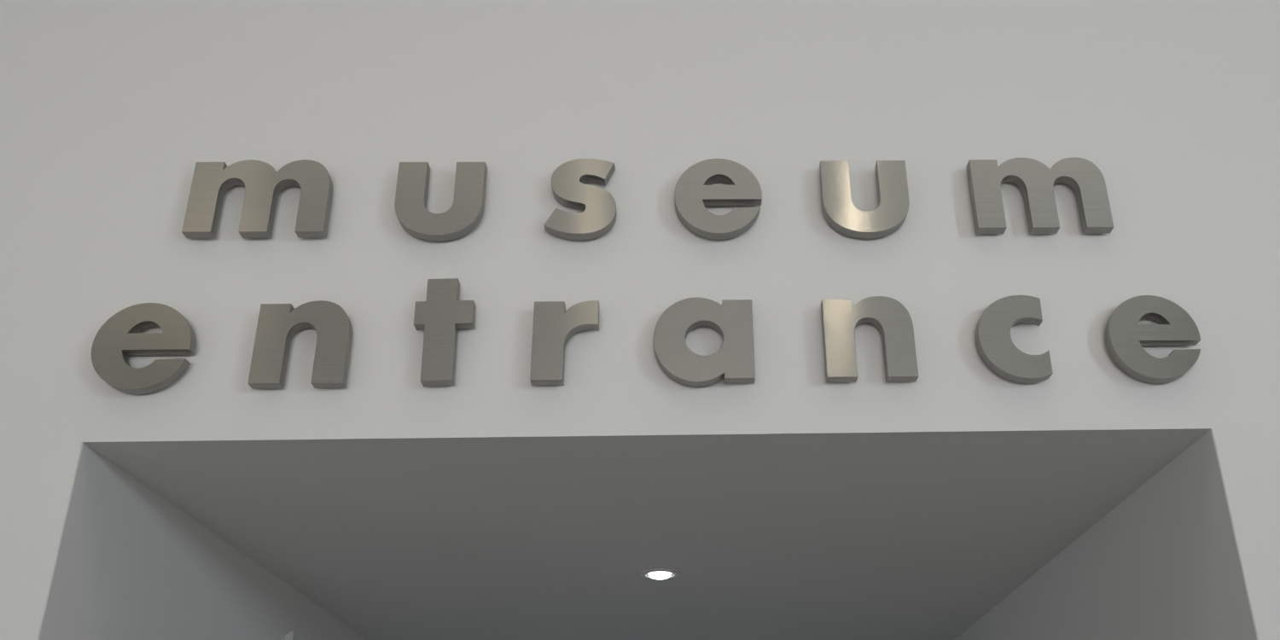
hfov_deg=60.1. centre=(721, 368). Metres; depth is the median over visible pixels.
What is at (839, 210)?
sign letter
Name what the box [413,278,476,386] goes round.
sign letter
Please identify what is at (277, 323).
sign letter
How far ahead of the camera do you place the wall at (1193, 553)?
2.76 m
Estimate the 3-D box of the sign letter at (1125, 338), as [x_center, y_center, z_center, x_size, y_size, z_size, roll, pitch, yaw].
[1.035,-0.068,2.655,0.220,0.221,0.047,-1,-24,-2]
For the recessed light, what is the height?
0.018 m
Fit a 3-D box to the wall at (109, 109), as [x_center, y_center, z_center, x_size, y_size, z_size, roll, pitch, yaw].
[0.324,-0.723,3.057,13.000,7.000,0.200,-1,-24,-2]
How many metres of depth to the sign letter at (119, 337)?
2.55 m
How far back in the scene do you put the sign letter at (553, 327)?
2.59 m
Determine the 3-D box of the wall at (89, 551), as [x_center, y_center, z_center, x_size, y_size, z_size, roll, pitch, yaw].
[-1.606,2.533,4.718,0.200,2.500,6.000,-1,-24,-2]
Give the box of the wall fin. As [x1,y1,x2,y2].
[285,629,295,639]
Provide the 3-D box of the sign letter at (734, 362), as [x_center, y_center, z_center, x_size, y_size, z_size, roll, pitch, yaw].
[-0.044,-0.060,2.616,0.236,0.221,0.047,-1,-24,-2]
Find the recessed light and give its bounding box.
[638,568,681,580]
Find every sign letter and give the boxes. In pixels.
[91,302,196,394]
[181,159,332,238]
[247,300,352,389]
[394,162,487,241]
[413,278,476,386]
[529,300,599,385]
[543,158,616,239]
[653,297,755,386]
[674,158,762,239]
[819,160,909,238]
[820,296,918,382]
[966,157,1113,233]
[975,295,1053,383]
[1104,295,1200,383]
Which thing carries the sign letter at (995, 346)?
attached to the wall at (109, 109)
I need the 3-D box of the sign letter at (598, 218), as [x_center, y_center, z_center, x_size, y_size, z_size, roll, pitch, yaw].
[-0.353,-0.421,2.768,0.176,0.221,0.047,-1,-24,-2]
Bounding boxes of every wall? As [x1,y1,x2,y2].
[0,0,1279,412]
[0,442,367,639]
[954,427,1279,639]
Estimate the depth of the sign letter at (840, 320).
2.61 m
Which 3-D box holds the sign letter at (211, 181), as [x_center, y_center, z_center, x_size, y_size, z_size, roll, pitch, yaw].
[-1.145,-0.418,2.740,0.338,0.209,0.047,-1,-24,-2]
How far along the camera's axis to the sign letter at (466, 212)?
2.73 m
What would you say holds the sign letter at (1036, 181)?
attached to the wall at (109, 109)
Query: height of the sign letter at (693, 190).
0.221 m

